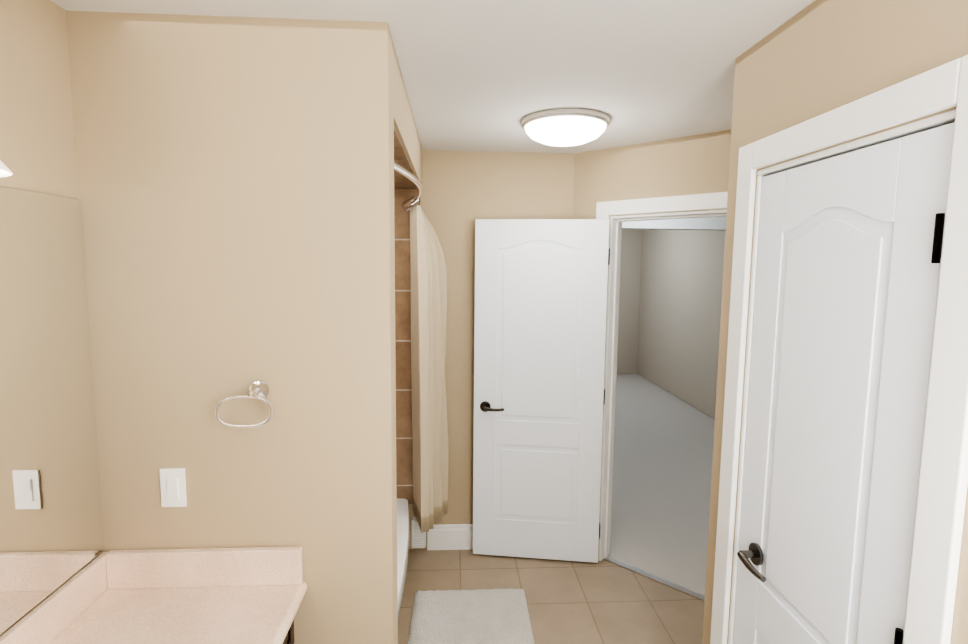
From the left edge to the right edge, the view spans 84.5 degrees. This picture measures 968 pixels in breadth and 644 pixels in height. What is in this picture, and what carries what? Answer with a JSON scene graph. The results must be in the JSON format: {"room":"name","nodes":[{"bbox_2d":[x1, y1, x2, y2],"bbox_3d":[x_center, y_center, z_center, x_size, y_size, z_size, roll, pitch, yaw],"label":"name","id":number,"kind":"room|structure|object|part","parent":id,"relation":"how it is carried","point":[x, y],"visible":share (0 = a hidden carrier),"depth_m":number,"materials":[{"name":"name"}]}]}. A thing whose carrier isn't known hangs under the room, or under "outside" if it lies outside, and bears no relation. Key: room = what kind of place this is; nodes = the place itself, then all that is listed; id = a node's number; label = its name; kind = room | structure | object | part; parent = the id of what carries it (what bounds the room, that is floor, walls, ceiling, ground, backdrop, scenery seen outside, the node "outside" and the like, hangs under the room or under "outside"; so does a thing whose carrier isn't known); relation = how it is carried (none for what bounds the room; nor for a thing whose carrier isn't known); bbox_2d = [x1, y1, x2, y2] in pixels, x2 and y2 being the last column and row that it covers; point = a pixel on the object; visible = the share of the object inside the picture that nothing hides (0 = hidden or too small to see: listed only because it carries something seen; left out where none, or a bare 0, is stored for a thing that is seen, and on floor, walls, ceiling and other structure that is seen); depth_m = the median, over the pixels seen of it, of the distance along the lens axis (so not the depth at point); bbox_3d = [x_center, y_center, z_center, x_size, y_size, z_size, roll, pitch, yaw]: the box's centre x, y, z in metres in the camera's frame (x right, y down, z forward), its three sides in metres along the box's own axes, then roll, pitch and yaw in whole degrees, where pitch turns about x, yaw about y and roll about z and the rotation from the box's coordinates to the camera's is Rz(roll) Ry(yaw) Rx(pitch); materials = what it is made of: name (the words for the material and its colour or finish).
{"room":"bathroom","nodes":[
{"label":"bathroom","id":0,"kind":"room"},
{"bbox_2d":[0,0,104,635],"bbox_3d":[-1.162,0.393,1.456,0.108,2.434,3.637,0,6,-3],"label":"mirror","id":1,"kind":"object","parent":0,"point":[51,530],"depth_m":1.33,"materials":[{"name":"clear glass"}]},
{"bbox_2d":[0,160,12,176],"bbox_3d":[-0.932,-0.339,0.543,0.255,0.233,0.889,0,6,-3],"label":"sconce","id":2,"kind":"object","parent":1,"relation":"attached to","point":[5,170],"visible":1,"depth_m":0.94,"materials":[{"name":"white glass"}]},
{"bbox_2d":[66,11,397,643],"bbox_3d":[-0.702,0.379,1.628,0.846,2.434,0.130,0,6,-3],"label":"wall","id":3,"kind":"structure","parent":0,"point":[235,177],"depth_m":1.51,"materials":[{"name":"beige paint"}]},
{"bbox_2d":[0,552,107,643],"bbox_3d":[-1.061,0.820,0.701,0.019,0.106,1.757,0,6,-3],"label":"backsplash","id":4,"kind":"structure","parent":3,"relation":"attached to","point":[62,608],"depth_m":1.38,"materials":[{"name":"beige stone"}]},
{"bbox_2d":[160,468,186,506],"bbox_3d":[-0.910,0.485,1.557,0.070,0.116,0.010,0,6,-3],"label":"light switch","id":5,"kind":"object","parent":3,"relation":"attached to","point":[173,486],"visible":1,"depth_m":1.55,"materials":[{"name":"white plastic"}]},
{"bbox_2d":[104,546,303,589],"bbox_3d":[-0.823,0.728,1.577,0.557,0.111,0.024,0,6,-3],"label":"backsplash","id":6,"kind":"structure","parent":3,"relation":"attached to","point":[144,569],"depth_m":1.57,"materials":[{"name":"beige stone"}]},
{"bbox_2d":[215,380,272,427],"bbox_3d":[-0.672,0.233,1.510,0.158,0.122,0.075,0,6,-3],"label":"towel ring","id":7,"kind":"object","parent":3,"relation":"attached to","point":[258,389],"visible":1,"depth_m":1.49,"materials":[{"name":"silver metal"}]},
{"bbox_2d":[393,43,421,183],"bbox_3d":[-0.738,-0.811,2.324,0.846,0.214,1.507,0,6,-3],"label":"wall","id":8,"kind":"structure","parent":0,"point":[405,127],"depth_m":2.01,"materials":[{"name":"beige paint"}]},
{"bbox_2d":[394,127,416,188],"bbox_3d":[-0.741,-0.702,2.336,0.826,0.010,1.491,0,6,-3],"label":"soffit ceiling","id":9,"kind":"structure","parent":8,"relation":"attached to","point":[401,160],"depth_m":2.37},
{"bbox_2d":[51,0,814,153],"bbox_3d":[0.169,-0.842,1.401,2.750,0.060,3.637,0,6,-3],"label":"ceiling","id":10,"kind":"structure","parent":0,"point":[483,75],"depth_m":1.68,"materials":[{"name":"white paint"}]},
{"bbox_2d":[521,108,609,146],"bbox_3d":[0.371,-0.866,2.439,0.400,0.104,0.400,0,6,-3],"label":"ceiling light","id":11,"kind":"object","parent":10,"relation":"attached to","point":[563,127],"visible":1,"depth_m":2.31,"materials":[{"name":"white glass"}]},
{"bbox_2d":[409,150,573,548],"bbox_3d":[-0.339,0.210,3.265,1.758,2.434,0.100,0,6,-3],"label":"wall","id":12,"kind":"structure","parent":0,"point":[462,191],"depth_m":3.15,"materials":[{"name":"beige paint"}]},
{"bbox_2d":[394,189,419,503],"bbox_3d":[-0.797,0.171,3.180,0.834,1.920,0.008,0,6,-3],"label":"wall tile","id":13,"kind":"structure","parent":12,"relation":"attached to","point":[404,464],"depth_m":3.19,"materials":[{"name":"brown tile"}]},
{"bbox_2d":[394,162,422,203],"bbox_3d":[-0.358,-0.604,2.368,0.168,0.060,1.545,0,6,-3],"label":"shower rod","id":14,"kind":"object","parent":13,"relation":"attached to","point":[409,176],"visible":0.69,"depth_m":2.13,"materials":[{"name":"silver metal"}]},
{"bbox_2d":[403,196,448,532],"bbox_3d":[-0.338,0.251,3.062,0.268,1.884,0.260,0,6,-3],"label":"shower curtain","id":15,"kind":"object","parent":14,"relation":"hanging from","point":[428,354],"visible":0.96,"depth_m":3.05,"materials":[{"name":"fabric"}]},
{"bbox_2d":[412,517,425,547],"bbox_3d":[-0.406,1.315,3.322,0.090,0.198,0.011,0,6,-3],"label":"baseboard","id":16,"kind":"structure","parent":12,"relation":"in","point":[418,539],"depth_m":3.32,"materials":[{"name":"white wood"}]},
{"bbox_2d":[427,524,472,549],"bbox_3d":[0.078,1.348,3.351,0.866,0.160,0.016,0,6,-3],"label":"baseboard","id":17,"kind":"structure","parent":12,"relation":"attached to","point":[449,536],"depth_m":3.33,"materials":[{"name":"white wood"}]},
{"bbox_2d":[398,549,704,643],"bbox_3d":[0.145,1.633,1.663,2.750,0.050,3.637,0,6,-3],"label":"floor","id":18,"kind":"structure","parent":0,"point":[603,601],"depth_m":2.88,"materials":[{"name":"tile"}]},
{"bbox_2d":[276,586,306,643],"bbox_3d":[-0.785,1.301,0.768,0.582,0.780,1.757,0,6,-3],"label":"bathroom vanity","id":19,"kind":"object","parent":18,"relation":"on","point":[288,636],"depth_m":1.53,"materials":[{"name":"brown wood"}]},
{"bbox_2d":[48,586,303,643],"bbox_3d":[-0.786,0.893,0.724,0.572,0.040,1.757,0,6,-3],"label":"countertop","id":20,"kind":"structure","parent":19,"relation":"on","point":[169,614],"depth_m":1.44,"materials":[{"name":"beige stone"}]},
{"bbox_3d":[-0.574,0.927,1.417,0.019,0.139,0.396,0,6,-3],"label":"drawer","id":21,"kind":"part","parent":19,"relation":"part of","materials":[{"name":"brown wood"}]},
{"bbox_2d":[397,498,408,615],"bbox_3d":[-0.776,1.335,2.550,0.791,0.338,1.485,0,6,-3],"label":"bathtub","id":22,"kind":"object","parent":18,"relation":"on","point":[402,530],"visible":0.19,"depth_m":2.76,"materials":[{"name":"white ceramic"}]},
{"bbox_2d":[408,588,534,643],"bbox_3d":[-0.054,1.514,2.394,0.607,0.025,1.033,0,6,-3],"label":"rug","id":23,"kind":"object","parent":18,"relation":"on","point":[488,616],"visible":0.98,"depth_m":2.65,"materials":[{"name":"white fabric"}]},
{"bbox_2d":[617,229,642,373],"bbox_3d":[2.344,-0.380,8.809,0.650,2.494,0.100,0,6,-3],"label":"wall","id":24,"kind":"structure","parent":0,"point":[629,296],"depth_m":8.77,"materials":[{"name":"beige paint"}]},
{"bbox_2d":[573,130,730,560],"bbox_3d":[0.990,0.258,2.930,1.388,2.434,0.120,6,8,41],"label":"wall","id":25,"kind":"structure","parent":0,"point":[693,164],"depth_m":2.83,"materials":[{"name":"beige paint"}]},
{"bbox_2d":[473,219,609,562],"bbox_3d":[0.324,0.423,3.137,0.770,2.025,0.038,1,6,7],"label":"door","id":26,"kind":"structure","parent":25,"relation":"in","point":[540,312],"depth_m":3.11,"materials":[{"name":"white wood"}]},
{"bbox_2d":[480,401,503,411],"bbox_3d":[0.032,0.499,3.177,0.188,0.062,0.163,1,6,7],"label":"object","id":27,"kind":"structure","parent":26,"relation":"attached to","point":[485,406],"depth_m":3.12,"materials":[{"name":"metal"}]},
{"bbox_3d":[0.697,0.441,3.097,0.014,1.720,0.032,0,6,-3],"label":"door hinge","id":28,"kind":"part","parent":26,"relation":"part of","materials":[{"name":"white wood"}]},
{"bbox_2d":[604,556,704,600],"bbox_3d":[1.020,1.470,3.014,0.746,0.007,0.040,6,8,41],"label":"trim","id":29,"kind":"structure","parent":25,"relation":"attached to","point":[659,579],"depth_m":3.04,"materials":[{"name":"white wood"}]},
{"bbox_2d":[596,192,727,560],"bbox_3d":[1.034,0.409,2.905,0.940,2.140,0.156,6,8,41],"label":"door frame","id":30,"kind":"structure","parent":25,"relation":"attached to","point":[659,205],"depth_m":3.06,"materials":[{"name":"white wood"}]},
{"bbox_2d":[609,374,714,595],"bbox_3d":[1.346,1.236,5.599,3.000,0.056,7.000,0,6,-3],"label":"floor","id":31,"kind":"structure","parent":0,"point":[662,462],"depth_m":4.40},
{"bbox_2d":[622,216,725,230],"bbox_3d":[1.673,-1.034,4.848,2.250,0.374,0.150,0,6,-3],"label":"ceiling","id":32,"kind":"structure","parent":0,"point":[712,223],"depth_m":4.80,"materials":[{"name":"white paint"}]},
{"bbox_2d":[637,230,725,419],"bbox_3d":[2.813,-0.018,5.424,0.100,2.494,6.750,0,6,-3],"label":"wall","id":33,"kind":"structure","parent":0,"point":[680,307],"depth_m":7.14,"materials":[{"name":"beige paint"}]},
{"bbox_2d":[702,0,967,643],"bbox_3d":[0.893,0.478,0.844,0.100,2.434,1.970,0,6,-3],"label":"wall","id":34,"kind":"structure","parent":0,"point":[823,56],"depth_m":1.29,"materials":[{"name":"beige paint"}]},
{"bbox_2d":[710,55,967,643],"bbox_3d":[0.863,0.571,1.356,0.136,2.140,0.800,0,6,-3],"label":"door frame","id":35,"kind":"structure","parent":34,"relation":"attached to","point":[940,509],"depth_m":1.00,"materials":[{"name":"white wood"}]},
{"bbox_2d":[733,122,954,643],"bbox_3d":[0.834,0.617,1.359,0.035,2.025,0.600,0,6,-3],"label":"closet door","id":36,"kind":"structure","parent":34,"relation":"in","point":[847,285],"depth_m":1.23,"materials":[{"name":"white wood"}]},
{"bbox_2d":[737,543,765,581],"bbox_3d":[0.775,0.687,1.517,0.064,0.062,0.157,0,6,-3],"label":"door handle","id":37,"kind":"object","parent":36,"relation":"attached to","point":[754,553],"depth_m":1.54,"materials":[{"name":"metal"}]},
{"bbox_2d":[894,213,944,643],"bbox_3d":[0.821,0.658,1.057,0.012,1.720,0.013,0,6,-3],"label":"closet door hinge","id":38,"kind":"object","parent":34,"relation":"attached to","point":[935,258],"visible":0.95,"depth_m":0.97,"materials":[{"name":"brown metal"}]}
]}

